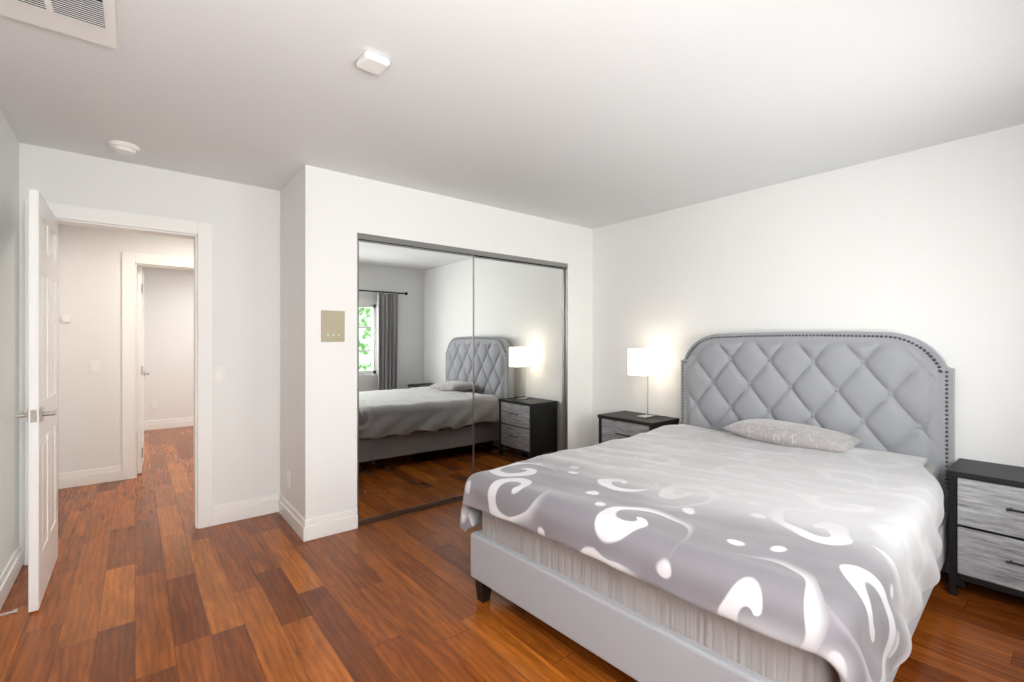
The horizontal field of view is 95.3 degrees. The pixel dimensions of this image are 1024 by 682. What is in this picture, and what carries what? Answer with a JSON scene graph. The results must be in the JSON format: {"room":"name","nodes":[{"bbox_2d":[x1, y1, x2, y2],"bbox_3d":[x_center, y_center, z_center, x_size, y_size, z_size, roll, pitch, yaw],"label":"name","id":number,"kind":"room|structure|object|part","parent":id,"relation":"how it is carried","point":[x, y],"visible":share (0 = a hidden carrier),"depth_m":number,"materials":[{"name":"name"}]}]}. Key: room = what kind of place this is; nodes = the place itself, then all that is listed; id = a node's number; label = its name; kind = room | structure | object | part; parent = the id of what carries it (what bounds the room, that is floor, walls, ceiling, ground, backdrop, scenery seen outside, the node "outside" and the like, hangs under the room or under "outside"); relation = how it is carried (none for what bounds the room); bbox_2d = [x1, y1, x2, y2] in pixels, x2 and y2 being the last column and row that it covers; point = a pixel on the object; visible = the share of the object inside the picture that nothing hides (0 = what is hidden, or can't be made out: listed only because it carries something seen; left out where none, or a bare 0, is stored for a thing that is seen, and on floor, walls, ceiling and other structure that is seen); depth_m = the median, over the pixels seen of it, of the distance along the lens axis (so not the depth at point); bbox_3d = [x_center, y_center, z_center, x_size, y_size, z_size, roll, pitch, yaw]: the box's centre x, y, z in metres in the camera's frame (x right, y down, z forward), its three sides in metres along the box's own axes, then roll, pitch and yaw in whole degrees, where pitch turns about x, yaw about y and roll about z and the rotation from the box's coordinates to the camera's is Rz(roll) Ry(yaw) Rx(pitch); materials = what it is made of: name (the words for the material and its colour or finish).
{"room":"bedroom","nodes":[
{"label":"bedroom","id":0,"kind":"room"},
{"bbox_2d":[0,110,58,575],"bbox_3d":[-2.163,0.076,1.756,0.120,2.440,6.150,0,0,-39],"label":"wall","id":1,"kind":"structure","parent":0,"point":[9,340],"depth_m":2.48,"materials":[{"name":"white paint"}]},
{"bbox_2d":[0,543,22,609],"bbox_3d":[-1.501,1.228,1.044,0.016,0.135,4.210,0,0,-39],"label":"baseboard","id":2,"kind":"structure","parent":1,"relation":"attached to","point":[13,567],"depth_m":2.45,"materials":[{"name":"white wood"}]},
{"bbox_2d":[0,609,17,616],"bbox_3d":[-2.280,1.226,2.093,0.088,0.022,0.021,0,0,-39],"label":"doorstop","id":3,"kind":"object","parent":2,"relation":"attached to","point":[14,611],"visible":1,"depth_m":2.10,"materials":[{"name":"white metal"}]},
{"bbox_2d":[59,224,193,472],"bbox_3d":[-2.390,0.076,5.447,4.160,2.440,0.120,0,0,-39],"label":"wall","id":4,"kind":"structure","parent":0,"point":[90,303],"depth_m":4.24,"materials":[{"name":"white paint"}]},
{"bbox_2d":[62,314,70,321],"bbox_3d":[-3.930,-0.199,4.118,0.055,0.070,0.015,0,0,-39],"label":"thermostat","id":5,"kind":"object","parent":4,"relation":"attached to","point":[66,317],"visible":1,"depth_m":4.11,"materials":[{"name":"white plastic"}]},
{"bbox_2d":[59,465,121,488],"bbox_3d":[-3.802,1.228,4.221,0.425,0.135,0.016,0,0,-39],"label":"baseboard","id":6,"kind":"structure","parent":4,"relation":"attached to","point":[108,474],"depth_m":4.21,"materials":[{"name":"white wood"}]},
{"bbox_2d":[90,361,99,372],"bbox_3d":[-3.786,0.236,4.238,0.070,0.114,0.009,0,0,-39],"label":"light switch","id":7,"kind":"object","parent":4,"relation":"attached to","point":[94,366],"visible":1,"depth_m":4.24,"materials":[{"name":"white plastic"}]},
{"bbox_2d":[137,267,143,473],"bbox_3d":[-3.844,0.283,4.845,0.045,2.010,0.780,0,0,-37],"label":"door","id":8,"kind":"structure","parent":4,"relation":"in","point":[140,363],"depth_m":4.54,"materials":[{"name":"white wood"}]},
{"bbox_3d":[-3.600,0.288,4.548,0.012,1.690,0.011,0,0,-37],"label":"far door hinge","id":9,"kind":"part","parent":8,"relation":"part of","materials":[{"name":"white wood"}]},
{"bbox_2d":[122,252,193,479],"bbox_3d":[-3.288,0.234,4.711,0.990,2.125,0.138,0,0,-39],"label":"trim","id":10,"kind":"structure","parent":4,"relation":"attached to","point":[129,366],"depth_m":4.39,"materials":[{"name":"white wood"}]},
{"bbox_2d":[19,143,279,564],"bbox_3d":[-1.260,0.076,4.046,4.160,2.440,0.120,0,0,-39],"label":"wall","id":11,"kind":"structure","parent":0,"point":[244,219],"depth_m":3.35,"materials":[{"name":"white paint"}]},
{"bbox_2d":[28,189,57,611],"bbox_3d":[-2.502,0.283,2.502,0.035,2.010,0.715,0,0,-39],"label":"door","id":12,"kind":"structure","parent":11,"relation":"in","point":[42,385],"depth_m":2.32,"materials":[{"name":"white wood"}]},
{"bbox_2d":[14,407,58,422],"bbox_3d":[-2.334,0.358,2.293,0.143,0.066,0.182,0,0,-39],"label":"door handle","id":13,"kind":"object","parent":12,"relation":"attached to","point":[33,415],"depth_m":2.24,"materials":[{"name":"silver metal"}]},
{"bbox_2d":[24,199,212,564],"bbox_3d":[-2.503,0.237,3.043,0.921,2.118,0.156,0,0,-39],"label":"door frame","id":14,"kind":"structure","parent":11,"relation":"attached to","point":[202,237],"depth_m":3.22,"materials":[{"name":"white wood"}]},
{"bbox_2d":[213,366,223,382],"bbox_3d":[-2.076,0.236,3.305,0.070,0.114,0.009,0,0,-39],"label":"light switch","id":15,"kind":"object","parent":11,"relation":"attached to","point":[218,373],"visible":1,"depth_m":3.30,"materials":[{"name":"white plastic"}]},
{"bbox_2d":[213,494,275,525],"bbox_3d":[-1.943,1.228,3.406,0.407,0.135,0.019,0,0,-39],"label":"baseboard","id":16,"kind":"structure","parent":11,"relation":"attached to","point":[239,510],"depth_m":3.40,"materials":[{"name":"white wood"}]},
{"bbox_2d":[137,266,193,420],"bbox_3d":[-4.388,0.076,7.587,3.540,2.440,0.120,0,0,-39],"label":"wall","id":17,"kind":"structure","parent":0,"point":[169,337],"depth_m":6.91,"materials":[{"name":"white paint"}]},
{"bbox_2d":[144,417,193,430],"bbox_3d":[-4.344,1.228,7.534,3.300,0.135,0.019,0,0,-39],"label":"baseboard","id":18,"kind":"structure","parent":17,"relation":"attached to","point":[179,422],"depth_m":6.92,"materials":[{"name":"white wood"}]},
{"bbox_2d":[280,165,592,519],"bbox_3d":[-0.472,0.076,4.168,2.780,2.440,0.680,0,0,-39],"label":"wall","id":19,"kind":"structure","parent":0,"point":[326,216],"depth_m":3.24,"materials":[{"name":"white paint"}]},
{"bbox_2d":[287,470,289,487],"bbox_3d":[-1.606,0.989,3.355,0.006,0.115,0.070,0,0,-39],"label":"outlet","id":20,"kind":"object","parent":19,"relation":"attached to","point":[288,478],"visible":0.94,"depth_m":3.34,"materials":[{"name":"white plastic"}]},
{"bbox_2d":[276,494,311,541],"bbox_3d":[-1.554,1.228,3.284,0.019,0.135,0.696,0,0,-39],"label":"baseboard","id":21,"kind":"structure","parent":19,"relation":"attached to","point":[303,528],"depth_m":3.19,"materials":[{"name":"white wood"}]},
{"bbox_2d":[321,310,344,341],"bbox_3d":[-1.200,-0.099,3.135,0.155,0.210,0.013,0,0,-39],"label":"intercom","id":22,"kind":"object","parent":19,"relation":"attached to","point":[332,326],"visible":1,"depth_m":3.13,"materials":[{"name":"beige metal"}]},
{"bbox_2d":[312,508,357,539],"bbox_3d":[-1.191,1.228,3.140,0.310,0.135,0.016,0,0,-39],"label":"baseboard","id":23,"kind":"structure","parent":19,"relation":"attached to","point":[317,527],"depth_m":3.13,"materials":[{"name":"white wood"}]},
{"bbox_2d":[357,233,567,526],"bbox_3d":[-0.287,0.271,3.922,2.080,2.050,0.065,0,0,-39],"label":"track","id":24,"kind":"object","parent":19,"relation":"attached to","point":[438,247],"visible":0.5,"depth_m":3.74,"materials":[{"name":"silver metal"}]},
{"bbox_2d":[358,239,473,523],"bbox_3d":[-0.701,0.283,3.572,0.985,1.985,0.016,0,0,-39],"label":"mirror door","id":25,"kind":"structure","parent":24,"relation":"attached to","point":[415,378],"depth_m":3.53,"materials":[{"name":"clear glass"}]},
{"bbox_2d":[474,256,564,473],"bbox_3d":[0.075,0.283,4.226,1.125,1.985,0.016,0,0,-39],"label":"mirror door","id":26,"kind":"structure","parent":24,"relation":"attached to","point":[519,361],"depth_m":4.20,"materials":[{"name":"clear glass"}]},
{"bbox_2d":[0,426,1023,681],"bbox_3d":[-1.750,1.326,3.889,5.360,0.060,9.190,0,0,-39],"label":"floor","id":27,"kind":"structure","parent":0,"point":[150,580],"depth_m":2.24,"materials":[{"name":"brown wood"}]},
{"bbox_2d":[597,410,678,443],"bbox_3d":[1.093,0.979,4.094,0.407,0.635,0.576,0,0,-39],"label":"nightstand","id":28,"kind":"object","parent":27,"relation":"on","point":[620,424],"visible":0.23,"depth_m":4.01,"materials":[{"name":"black wood"}]},
{"bbox_3d":[0.946,0.923,3.976,0.030,0.258,0.150,0,0,-39],"label":"handle","id":29,"kind":"part","parent":28,"relation":"part of","materials":[{"name":"black metal"}]},
{"bbox_2d":[628,349,666,418],"bbox_3d":[1.170,0.364,4.037,0.311,0.592,0.177,0,0,-39],"label":"table lamp","id":30,"kind":"object","parent":28,"relation":"on","point":[644,362],"visible":1,"depth_m":3.97,"materials":[{"name":"white fabric"}]},
{"bbox_3d":[1.157,0.179,4.043,0.300,0.223,0.150,0,0,-39],"label":"lamp shade","id":31,"kind":"part","parent":30,"relation":"part of","materials":[{"name":"white fabric"}]},
{"bbox_2d":[460,332,954,681],"bbox_3d":[1.128,0.616,2.487,2.306,1.360,1.712,0,0,-41],"label":"bed","id":32,"kind":"object","parent":27,"relation":"on","point":[773,507],"visible":0.98,"depth_m":1.92,"materials":[{"name":"grey fabric"}]},
{"bbox_2d":[722,418,862,453],"bbox_3d":[1.766,0.596,2.971,0.416,0.143,0.707,0,3,-41],"label":"pillow","id":33,"kind":"object","parent":32,"relation":"on","point":[785,434],"depth_m":2.85,"materials":[{"name":"fabric"}]},
{"bbox_3d":[1.931,0.616,3.223,0.129,1.360,1.630,0,0,-41],"label":"headboard","id":34,"kind":"part","parent":32,"relation":"part of","materials":[{"name":"grey fabric"}]},
{"bbox_2d":[946,458,1023,597],"bbox_3d":[2.551,0.979,2.287,0.407,0.635,0.576,0,0,-39],"label":"nightstand","id":35,"kind":"object","parent":27,"relation":"on","point":[986,524],"visible":1,"depth_m":2.30,"materials":[{"name":"black wood"}]},
{"bbox_3d":[2.404,0.923,2.169,0.030,0.258,0.150,0,0,-39],"label":"handle","id":36,"kind":"part","parent":35,"relation":"part of","materials":[{"name":"black metal"}]},
{"bbox_2d":[0,0,1023,228],"bbox_3d":[-1.750,-1.184,3.889,5.360,0.080,9.190,0,0,-39],"label":"ceiling","id":37,"kind":"structure","parent":0,"point":[592,114],"depth_m":2.14,"materials":[{"name":"white paint"}]},
{"bbox_2d":[0,0,116,48],"bbox_3d":[-1.548,-1.129,1.562,0.340,0.029,0.340,0,0,-39],"label":"ceiling vent","id":38,"kind":"object","parent":37,"relation":"in","point":[94,21],"visible":0.98,"depth_m":1.61,"materials":[{"name":"white plastic"}]},
{"bbox_2d":[107,140,139,154],"bbox_3d":[-2.268,-1.123,2.731,0.150,0.039,0.150,0,0,-39],"label":"round smoke detector","id":39,"kind":"object","parent":37,"relation":"attached to","point":[123,147],"visible":1,"depth_m":2.70,"materials":[{"name":"white plastic"}]},
{"bbox_2d":[356,51,389,74],"bbox_3d":[-0.565,-1.129,1.899,0.105,0.029,0.105,0,0,-39],"label":"smoke detector","id":40,"kind":"object","parent":37,"relation":"attached to","point":[371,62],"visible":0.98,"depth_m":1.88,"materials":[{"name":"white plastic"}]},
{"bbox_2d":[593,124,1023,466],"bbox_3d":[1.206,0.076,4.397,0.120,2.440,6.270,0,0,-39],"label":"wall","id":41,"kind":"structure","parent":0,"point":[926,245],"depth_m":3.04,"materials":[{"name":"white paint"}]}
]}

